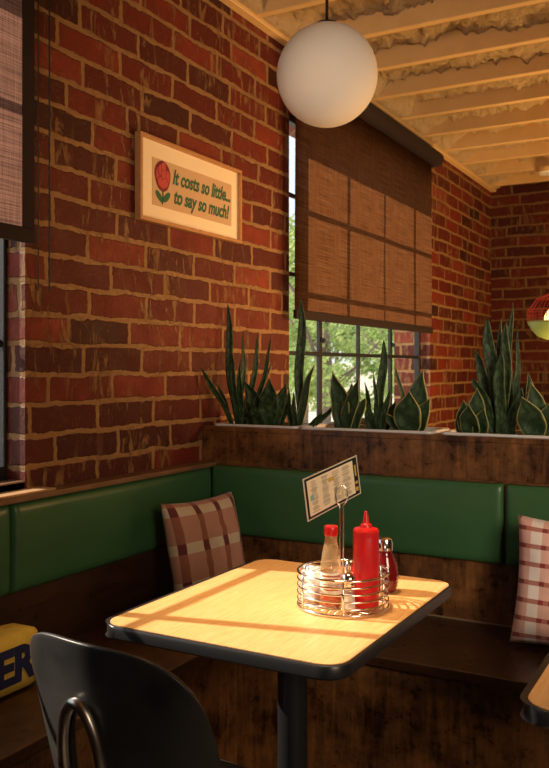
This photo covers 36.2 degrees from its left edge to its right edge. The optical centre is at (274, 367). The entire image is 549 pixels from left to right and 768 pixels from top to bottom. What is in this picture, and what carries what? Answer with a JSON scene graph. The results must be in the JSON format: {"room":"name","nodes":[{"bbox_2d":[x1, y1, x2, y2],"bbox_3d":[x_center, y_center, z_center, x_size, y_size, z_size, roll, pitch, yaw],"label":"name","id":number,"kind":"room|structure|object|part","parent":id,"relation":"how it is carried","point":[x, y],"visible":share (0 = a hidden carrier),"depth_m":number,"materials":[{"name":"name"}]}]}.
{"room":"restaurant","nodes":[
{"label":"restaurant","id":0,"kind":"room"},
{"bbox_2d":[0,0,490,491],"bbox_3d":[-0.779,-0.220,2.524,0.250,3.000,10.560,0,0,29],"label":"wall","id":1,"kind":"structure","parent":0,"point":[105,377],"depth_m":2.93,"materials":[{"name":"red brick"}]},
{"bbox_2d":[0,239,6,480],"bbox_3d":[-1.258,-0.435,1.569,0.054,1.521,1.970,0,0,29],"label":"window","id":2,"kind":"structure","parent":1,"relation":"in","point":[3,242],"depth_m":2.42,"materials":[{"name":"black metal"}]},
{"bbox_2d":[0,480,24,492],"bbox_3d":[-1.214,0.338,1.544,0.060,0.034,1.966,0,0,29],"label":"trim","id":3,"kind":"structure","parent":1,"relation":"attached to","point":[7,483],"depth_m":2.35,"materials":[{"name":"brown wood"}]},
{"bbox_2d":[0,0,49,291],"bbox_3d":[-1.133,-0.801,1.503,0.118,1.163,2.098,0,0,29],"label":"roller blind","id":4,"kind":"object","parent":1,"relation":"attached to","point":[16,16],"visible":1,"depth_m":2.29,"materials":[{"name":"brown"}]},
{"bbox_3d":[-0.673,-0.770,2.395,0.004,1.100,0.004,0,0,29],"label":"cord","id":5,"kind":"part","parent":4,"relation":"part of","materials":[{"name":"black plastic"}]},
{"bbox_3d":[-0.652,-0.770,2.433,0.004,1.100,0.004,0,0,29],"label":"cord","id":6,"kind":"part","parent":4,"relation":"part of","materials":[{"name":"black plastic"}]},
{"bbox_2d":[0,486,55,499],"bbox_3d":[-1.143,0.345,1.535,0.068,0.006,2.023,0,0,29],"label":"trim","id":7,"kind":"structure","parent":1,"relation":"attached to","point":[21,492],"depth_m":2.33,"materials":[{"name":"brown wood"}]},
{"bbox_2d":[135,131,241,243],"bbox_3d":[-0.299,-0.646,3.096,0.026,0.294,0.654,0,0,29],"label":"framed picture","id":8,"kind":"object","parent":1,"relation":"attached to","point":[177,187],"visible":1,"depth_m":3.05,"materials":[{"name":"beige paper"}]},
{"bbox_2d":[256,0,334,17],"bbox_3d":[2.527,-1.583,2.016,5.935,0.275,0.040,0,0,29],"label":"ceiling beam","id":9,"kind":"structure","parent":1,"relation":"attached to","point":[272,7],"depth_m":3.38,"materials":[{"name":"beige paint"}]},
{"bbox_2d":[289,113,419,424],"bbox_3d":[0.472,-0.435,4.691,0.054,1.521,1.970,0,0,29],"label":"window","id":10,"kind":"structure","parent":1,"relation":"in","point":[319,340],"depth_m":4.68,"materials":[{"name":"black metal"}]},
{"bbox_2d":[293,103,443,333],"bbox_3d":[0.558,-0.803,4.553,0.118,1.170,1.973,0,0,29],"label":"roller blind","id":11,"kind":"object","parent":10,"relation":"attached to","point":[363,185],"visible":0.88,"depth_m":4.41,"materials":[{"name":"brown"}]},
{"bbox_2d":[219,0,495,191],"bbox_3d":[-0.650,-1.454,2.453,0.045,0.042,10.060,0,0,29],"label":"trim","id":12,"kind":"structure","parent":1,"relation":"attached to","point":[234,5],"depth_m":3.69,"materials":[{"name":"beige paint"}]},
{"bbox_2d":[336,0,548,38],"bbox_3d":[2.726,-1.583,2.375,5.935,0.275,0.040,0,0,29],"label":"ceiling beam","id":13,"kind":"structure","parent":1,"relation":"attached to","point":[439,11],"depth_m":3.51,"materials":[{"name":"beige paint"}]},
{"bbox_2d":[372,53,548,100],"bbox_3d":[3.124,-1.583,3.094,5.935,0.275,0.040,0,0,29],"label":"ceiling beam","id":14,"kind":"structure","parent":1,"relation":"attached to","point":[514,66],"depth_m":4.27,"materials":[{"name":"beige paint"}]},
{"bbox_2d":[374,23,548,71],"bbox_3d":[2.925,-1.583,2.735,5.935,0.275,0.040,0,0,29],"label":"ceiling beam","id":15,"kind":"structure","parent":1,"relation":"attached to","point":[452,44],"depth_m":3.87,"materials":[{"name":"beige paint"}]},
{"bbox_2d":[398,80,548,120],"bbox_3d":[3.324,-1.583,3.454,5.935,0.275,0.040,0,0,29],"label":"ceiling beam","id":16,"kind":"structure","parent":1,"relation":"attached to","point":[490,97],"depth_m":4.65,"materials":[{"name":"beige paint"}]},
{"bbox_2d":[422,99,548,136],"bbox_3d":[3.523,-1.583,3.813,5.935,0.275,0.040,0,0,29],"label":"ceiling beam","id":17,"kind":"structure","parent":1,"relation":"attached to","point":[537,113],"depth_m":5.02,"materials":[{"name":"beige paint"}]},
{"bbox_2d":[442,122,548,151],"bbox_3d":[3.722,-1.583,4.173,5.935,0.275,0.040,0,0,29],"label":"ceiling beam","id":18,"kind":"structure","parent":1,"relation":"attached to","point":[532,131],"depth_m":5.40,"materials":[{"name":"beige paint"}]},
{"bbox_2d":[461,140,548,164],"bbox_3d":[3.921,-1.583,4.532,5.935,0.275,0.040,0,0,29],"label":"ceiling beam","id":19,"kind":"structure","parent":1,"relation":"attached to","point":[536,148],"depth_m":5.78,"materials":[{"name":"beige paint"}]},
{"bbox_2d":[476,156,548,176],"bbox_3d":[4.121,-1.583,4.892,5.935,0.275,0.040,0,0,29],"label":"ceiling beam","id":20,"kind":"structure","parent":1,"relation":"attached to","point":[505,166],"depth_m":6.17,"materials":[{"name":"beige paint"}]},
{"bbox_2d":[537,166,548,175],"bbox_3d":[1.968,-1.423,6.066,0.144,0.045,0.144,0,0,29],"label":"ceiling light","id":21,"kind":"object","parent":20,"relation":"attached to","point":[543,170],"visible":1,"depth_m":6.03,"materials":[{"name":"white"}]},
{"bbox_2d":[538,170,548,175],"bbox_3d":[1.968,-1.406,6.066,0.124,0.012,0.124,0,0,29],"label":"diffuser","id":22,"kind":"object","parent":21,"relation":"attached to","point":[541,172],"depth_m":6.05,"materials":[{"name":"white"}]},
{"bbox_2d":[491,172,548,186],"bbox_3d":[4.320,-1.583,5.251,5.935,0.275,0.040,0,0,29],"label":"ceiling beam","id":23,"kind":"structure","parent":1,"relation":"attached to","point":[521,178],"depth_m":6.55,"materials":[{"name":"beige paint"}]},
{"bbox_2d":[291,401,393,422],"bbox_3d":[-8.684,1.455,27.681,37.970,0.150,80.000,0,0,29],"label":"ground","id":24,"kind":"structure","parent":0,"point":[312,414],"depth_m":24.93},
{"bbox_2d":[289,214,393,422],"bbox_3d":[0.756,-0.385,11.524,2.211,3.538,2.257,0,0,-24],"label":"leafy tree","id":25,"kind":"object","parent":24,"relation":"on","point":[327,367],"visible":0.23,"depth_m":11.34,"materials":[{"name":"green plant"}]},
{"bbox_2d":[289,226,393,422],"bbox_3d":[0.677,-1.237,19.249,4.980,5.239,4.197,0,0,29],"label":"leafy tree","id":26,"kind":"object","parent":24,"relation":"on","point":[292,261],"visible":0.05,"depth_m":19.30,"materials":[{"name":"green plant"}]},
{"bbox_2d":[289,277,393,399],"bbox_3d":[2.059,-1.848,29.919,6.177,6.461,6.092,0,0,2],"label":"leafy tree","id":27,"kind":"object","parent":24,"relation":"on","point":[291,301],"visible":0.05,"depth_m":28.80,"materials":[{"name":"green plant"}]},
{"bbox_2d":[291,363,393,400],"bbox_3d":[1.903,0.580,36.848,27.600,1.600,0.300,0,0,29],"label":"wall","id":28,"kind":"structure","parent":24,"relation":"on","point":[369,383],"depth_m":35.61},
{"bbox_2d":[342,326,393,408],"bbox_3d":[2.220,-0.481,14.634,2.524,3.728,3.013,0,0,-36],"label":"leafy tree","id":29,"kind":"object","parent":24,"relation":"on","point":[375,331],"visible":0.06,"depth_m":14.26,"materials":[{"name":"green plant"}]},
{"bbox_2d":[237,0,548,189],"bbox_3d":[1.763,-1.521,4.088,2.680,0.145,4.860,0,0,29],"label":"ceiling","id":30,"kind":"structure","parent":0,"point":[289,23],"depth_m":4.08,"materials":[{"name":"beige plastic"}]},
{"bbox_2d":[277,0,377,127],"bbox_3d":[0.156,-1.150,2.500,0.300,0.860,0.300,0,0,29],"label":"globe pendant","id":31,"kind":"object","parent":30,"relation":"hanging from","point":[327,71],"visible":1,"depth_m":2.39,"materials":[{"name":"white glass"}]},
{"bbox_3d":[0.156,-1.305,2.500,0.009,0.550,0.010,0,0,29],"label":"rod","id":32,"kind":"part","parent":31,"relation":"part of","materials":[{"name":"black metal"}]},
{"bbox_2d":[527,294,548,339],"bbox_3d":[1.542,-0.872,4.600,0.304,1.436,0.304,0,0,29],"label":"pendant lamp","id":33,"kind":"object","parent":30,"relation":"hanging from","point":[540,328],"visible":1,"depth_m":4.55,"materials":[{"name":"multicoloured glass"}]},
{"bbox_3d":[1.542,-0.205,4.600,0.304,0.102,0.304,0,0,29],"label":"lamp shade","id":34,"kind":"part","parent":33,"relation":"part of","materials":[{"name":"yellow glass"}]},
{"bbox_2d":[491,181,548,429],"bbox_3d":[4.445,-0.220,5.523,5.980,3.000,0.250,0,0,29],"label":"wall","id":35,"kind":"structure","parent":0,"point":[519,212],"depth_m":6.74,"materials":[{"name":"red brick"}]},
{"bbox_3d":[1.924,1.355,1.026,6.430,0.150,10.560,0,0,29],"label":"floor","id":36,"kind":"structure","parent":0,"visible":0},
{"bbox_2d":[0,461,236,767],"bbox_3d":[-1.009,0.815,1.384,0.448,0.931,3.843,0,0,29],"label":"bench","id":37,"kind":"object","parent":36,"relation":"on","point":[76,556],"visible":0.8,"depth_m":2.48,"materials":[{"name":"brown wood"}]},
{"bbox_2d":[0,505,9,596],"bbox_3d":[-0.948,0.491,1.854,0.032,0.249,0.964,0,0,29],"label":"cushion","id":38,"kind":"object","parent":37,"relation":"on","point":[4,509],"depth_m":2.25,"materials":[{"name":"green leather"}]},
{"bbox_2d":[0,623,37,697],"bbox_3d":[-0.729,0.727,2.008,0.137,0.151,0.365,0,0,29],"label":"cushion","id":39,"kind":"object","parent":37,"relation":"on","point":[16,670],"visible":0.82,"depth_m":2.06,"materials":[{"name":"yellow fabric"}]},
{"bbox_3d":[-1.191,0.590,1.485,0.033,0.429,3.843,0,0,29],"label":"panel","id":40,"kind":"part","parent":37,"relation":"part of","materials":[{"name":"brown wood"}]},
{"bbox_3d":[-1.119,0.820,1.186,0.448,0.030,3.389,0,0,29],"label":"seat","id":41,"kind":"part","parent":37,"relation":"part of","materials":[{"name":"brown wood"}]},
{"bbox_2d":[8,467,210,593],"bbox_3d":[-0.474,0.491,2.709,0.032,0.249,0.981,0,0,29],"label":"cushion","id":42,"kind":"object","parent":37,"relation":"on","point":[56,537],"depth_m":2.55,"materials":[{"name":"green leather"}]},
{"bbox_3d":[-0.947,1.058,1.097,0.020,0.444,3.400,0,0,29],"label":"panel","id":43,"kind":"part","parent":37,"relation":"part of","materials":[{"name":"brown wood"}]},
{"bbox_2d":[161,491,244,590],"bbox_3d":[-0.226,0.618,2.813,0.158,0.371,0.336,0,0,41],"label":"throw pillow","id":44,"kind":"object","parent":37,"relation":"on","point":[203,537],"visible":0.77,"depth_m":2.74,"materials":[{"name":"fabric"}]},
{"bbox_2d":[30,632,246,767],"bbox_3d":[-0.166,0.856,1.518,0.431,0.851,0.529,0,0,34],"label":"dining chair","id":45,"kind":"object","parent":36,"relation":"on","point":[134,712],"visible":1,"depth_m":1.28,"materials":[{"name":"black metal"}]},
{"bbox_3d":[-0.143,0.821,1.553,0.410,0.041,0.415,0,0,34],"label":"seat","id":46,"kind":"part","parent":45,"relation":"part of","materials":[{"name":"black laminate"}]},
{"bbox_2d":[105,559,451,767],"bbox_3d":[0.038,0.904,1.911,0.562,0.752,0.690,0,0,29],"label":"dining table","id":47,"kind":"object","parent":36,"relation":"on","point":[247,614],"visible":1,"depth_m":1.76,"materials":[{"name":"beige laminate"}]},
{"bbox_2d":[297,484,389,617],"bbox_3d":[0.152,0.396,1.869,0.207,0.261,0.207,0,0,29],"label":"condiment caddy","id":48,"kind":"object","parent":47,"relation":"on","point":[383,595],"visible":0.76,"depth_m":1.81,"materials":[{"name":"silver metal"}]},
{"bbox_2d":[301,571,317,602],"bbox_3d":[0.077,0.489,1.875,0.039,0.064,0.010,0,0,31],"label":"packet","id":49,"kind":"object","parent":48,"relation":"in","point":[315,575],"visible":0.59,"depth_m":1.87,"materials":[{"name":"white paper"}]},
{"bbox_2d":[305,571,319,601],"bbox_3d":[0.084,0.489,1.883,0.038,0.064,0.010,0,0,34],"label":"packet","id":50,"kind":"object","parent":48,"relation":"in","point":[318,573],"visible":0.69,"depth_m":1.88,"materials":[{"name":"white paper"}]},
{"bbox_2d":[320,525,341,605],"bbox_3d":[0.124,0.434,1.847,0.049,0.174,0.049,0,0,29],"label":"sauce bottle","id":51,"kind":"object","parent":48,"relation":"in","point":[329,530],"visible":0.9,"depth_m":1.83,"materials":[{"name":"clear glass"}]},
{"bbox_2d":[322,575,339,590],"bbox_3d":[0.123,0.468,1.827,0.038,0.033,0.009,0,0,5],"label":"print","id":52,"kind":"object","parent":51,"relation":"on","point":[329,577],"depth_m":1.82,"materials":[{"name":"white paper"}]},
{"bbox_2d":[302,455,360,521],"bbox_3d":[0.132,0.273,1.917,0.166,0.140,0.008,0,0,-35],"label":"menu card","id":53,"kind":"object","parent":48,"relation":"in","point":[319,488],"visible":0.97,"depth_m":1.91,"materials":[{"name":"beige paper"}]},
{"bbox_3d":[0.153,0.394,1.913,0.030,0.257,0.004,0,0,0],"label":"handle","id":54,"kind":"part","parent":48,"relation":"part of","materials":[{"name":"silver metal"}]},
{"bbox_2d":[297,559,389,617],"bbox_3d":[0.152,0.487,1.869,0.207,0.079,0.207,0,0,29],"label":"basket","id":55,"kind":"object","parent":48,"relation":"on","point":[383,595],"depth_m":1.80,"materials":[{"name":"silver metal"}]},
{"bbox_2d":[341,572,355,611],"bbox_3d":[0.159,0.480,1.801,0.033,0.082,0.032,0,0,29],"label":"shaker","id":56,"kind":"object","parent":48,"relation":"in","point":[347,576],"visible":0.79,"depth_m":1.79,"materials":[{"name":"clear glass"}]},
{"bbox_3d":[0.159,0.453,1.801,0.032,0.028,0.032,0,0,29],"label":"lid","id":57,"kind":"part","parent":56,"relation":"part of","materials":[{"name":"silver metal"}]},
{"bbox_2d":[344,559,352,593],"bbox_3d":[0.176,0.480,1.928,0.033,0.082,0.032,0,0,29],"label":"shaker","id":58,"kind":"object","parent":48,"relation":"in","point":[348,565],"visible":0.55,"depth_m":1.92,"materials":[{"name":"clear glass"}]},
{"bbox_3d":[0.176,0.453,1.928,0.032,0.028,0.032,0,0,29],"label":"lid","id":59,"kind":"part","parent":58,"relation":"part of","materials":[{"name":"silver metal"}]},
{"bbox_2d":[353,511,378,608],"bbox_3d":[0.200,0.417,1.839,0.057,0.208,0.057,0,0,29],"label":"squeeze bottle","id":60,"kind":"object","parent":48,"relation":"in","point":[365,536],"visible":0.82,"depth_m":1.81,"materials":[{"name":"red plastic"}]},
{"bbox_2d":[379,536,398,593],"bbox_3d":[0.260,0.464,1.989,0.069,0.128,0.069,0,0,29],"label":"dispenser","id":61,"kind":"object","parent":47,"relation":"on","point":[386,557],"visible":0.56,"depth_m":1.97,"materials":[{"name":"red glass"}]},
{"bbox_3d":[0.261,0.415,1.989,0.041,0.031,0.041,0,0,29],"label":"lid","id":62,"kind":"part","parent":61,"relation":"part of","materials":[{"name":"silver metal"}]},
{"bbox_2d":[202,424,548,483],"bbox_3d":[1.537,0.749,2.337,3.978,1.062,0.296,0,0,29],"label":"planter box","id":63,"kind":"object","parent":36,"relation":"on","point":[489,458],"visible":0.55,"depth_m":2.81,"materials":[{"name":"brown wood"}]},
{"bbox_2d":[214,421,308,428],"bbox_3d":[-0.028,0.289,3.203,0.361,0.157,0.210,0,0,29],"label":"tray","id":64,"kind":"object","parent":63,"relation":"in","point":[286,424],"visible":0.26,"depth_m":3.12,"materials":[{"name":"white plastic"}]},
{"bbox_2d":[201,304,272,423],"bbox_3d":[-0.147,-0.006,3.222,0.273,0.489,0.161,0,0,-5],"label":"snake plant","id":65,"kind":"object","parent":64,"relation":"in","point":[238,403],"visible":0.84,"depth_m":3.23,"materials":[{"name":"green plant"}]},
{"bbox_2d":[243,378,286,425],"bbox_3d":[-0.039,0.137,3.200,0.193,0.202,0.113,0,0,29],"label":"snake plant","id":66,"kind":"object","parent":64,"relation":"on","point":[271,407],"visible":0.88,"depth_m":3.17,"materials":[{"name":"green plant"}]},
{"bbox_2d":[287,299,330,426],"bbox_3d":[0.127,-0.009,3.097,0.219,0.499,0.052,0,0,38],"label":"snake plant","id":67,"kind":"object","parent":64,"relation":"in","point":[295,416],"visible":0.83,"depth_m":3.14,"materials":[{"name":"green plant"}]},
{"bbox_2d":[301,423,448,433],"bbox_3d":[0.354,0.289,2.991,0.496,0.157,0.210,0,0,29],"label":"tray","id":68,"kind":"object","parent":63,"relation":"in","point":[429,430],"visible":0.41,"depth_m":2.93,"materials":[{"name":"white plastic"}]},
{"bbox_2d":[330,371,365,428],"bbox_3d":[0.262,0.125,3.022,0.148,0.228,0.066,0,0,45],"label":"snake plant","id":69,"kind":"object","parent":68,"relation":"on","point":[347,410],"visible":0.89,"depth_m":3.02,"materials":[{"name":"green plant"}]},
{"bbox_2d":[364,340,396,429],"bbox_3d":[0.363,0.069,2.989,0.125,0.337,0.073,0,0,29],"label":"snake plant","id":70,"kind":"object","parent":68,"relation":"on","point":[376,419],"visible":0.86,"depth_m":2.98,"materials":[{"name":"green plant"}]},
{"bbox_2d":[386,367,430,430],"bbox_3d":[0.461,0.117,2.906,0.158,0.248,0.084,0,0,29],"label":"snake plant","id":71,"kind":"object","parent":68,"relation":"in","point":[412,413],"visible":0.85,"depth_m":2.90,"materials":[{"name":"dark green leaf"},{"name":"yellow leaf edges"}]},
{"bbox_3d":[1.537,0.227,2.337,3.978,0.018,0.296,0,0,29],"label":"frame","id":72,"kind":"part","parent":63,"relation":"part of","materials":[{"name":"brown wood"}]},
{"bbox_2d":[441,429,548,438],"bbox_3d":[0.887,0.289,2.695,0.668,0.157,0.210,0,0,29],"label":"tray","id":73,"kind":"object","parent":63,"relation":"in","point":[519,433],"visible":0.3,"depth_m":2.70,"materials":[{"name":"white plastic"}]},
{"bbox_2d":[455,388,488,432],"bbox_3d":[0.647,0.152,2.771,0.121,0.172,0.067,0,0,29],"label":"snake plant","id":74,"kind":"object","parent":73,"relation":"in","point":[471,417],"visible":0.86,"depth_m":2.77,"materials":[{"name":"green plant"}]},
{"bbox_2d":[472,303,526,434],"bbox_3d":[0.743,0.011,2.784,0.175,0.455,0.104,0,0,29],"label":"snake plant","id":75,"kind":"object","parent":73,"relation":"on","point":[500,392],"visible":0.88,"depth_m":2.78,"materials":[{"name":"green plant"}]},
{"bbox_2d":[516,373,548,435],"bbox_3d":[0.847,0.127,2.681,0.136,0.222,0.084,0,0,29],"label":"snake plant","id":76,"kind":"object","parent":73,"relation":"in","point":[532,416],"visible":0.81,"depth_m":2.68,"materials":[{"name":"green plant"}]},
{"bbox_2d":[209,463,548,767],"bbox_3d":[1.372,0.818,2.003,3.943,0.925,0.454,0,0,29],"label":"bench","id":77,"kind":"object","parent":36,"relation":"on","point":[445,693],"visible":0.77,"depth_m":2.55,"materials":[{"name":"brown wood"}]},
{"bbox_2d":[212,464,503,564],"bbox_3d":[0.236,0.485,2.864,1.080,0.253,0.026,0,0,29],"label":"cushion","id":78,"kind":"object","parent":77,"relation":"on","point":[454,521],"depth_m":2.77,"materials":[{"name":"green leather"}]},
{"bbox_3d":[1.480,0.580,2.197,3.942,0.449,0.011,0,0,29],"label":"panel","id":79,"kind":"part","parent":77,"relation":"part of","materials":[{"name":"brown wood"}]},
{"bbox_3d":[1.437,1.058,1.736,3.570,0.444,0.020,0,0,29],"label":"panel","id":80,"kind":"part","parent":77,"relation":"part of","materials":[{"name":"brown wood"}]},
{"bbox_3d":[1.372,0.820,2.003,3.943,0.030,0.454,0,0,29],"label":"seat","id":81,"kind":"part","parent":77,"relation":"part of","materials":[{"name":"brown wood"}]},
{"bbox_2d":[506,484,548,565],"bbox_3d":[1.175,0.485,2.343,1.057,0.253,0.026,0,0,29],"label":"cushion","id":82,"kind":"object","parent":77,"relation":"on","point":[528,500],"depth_m":2.57,"materials":[{"name":"green leather"}]},
{"bbox_2d":[509,515,548,644],"bbox_3d":[0.870,0.619,2.368,0.399,0.373,0.151,0,0,25],"label":"throw pillow","id":83,"kind":"object","parent":77,"relation":"on","point":[531,616],"visible":1,"depth_m":2.39,"materials":[{"name":"fabric"}]},
{"bbox_2d":[520,653,548,728],"bbox_3d":[0.799,0.904,1.484,0.582,0.752,0.699,0,0,29],"label":"dining table","id":84,"kind":"object","parent":36,"relation":"on","point":[535,696],"visible":1,"depth_m":1.35,"materials":[{"name":"beige laminate"}]}
]}

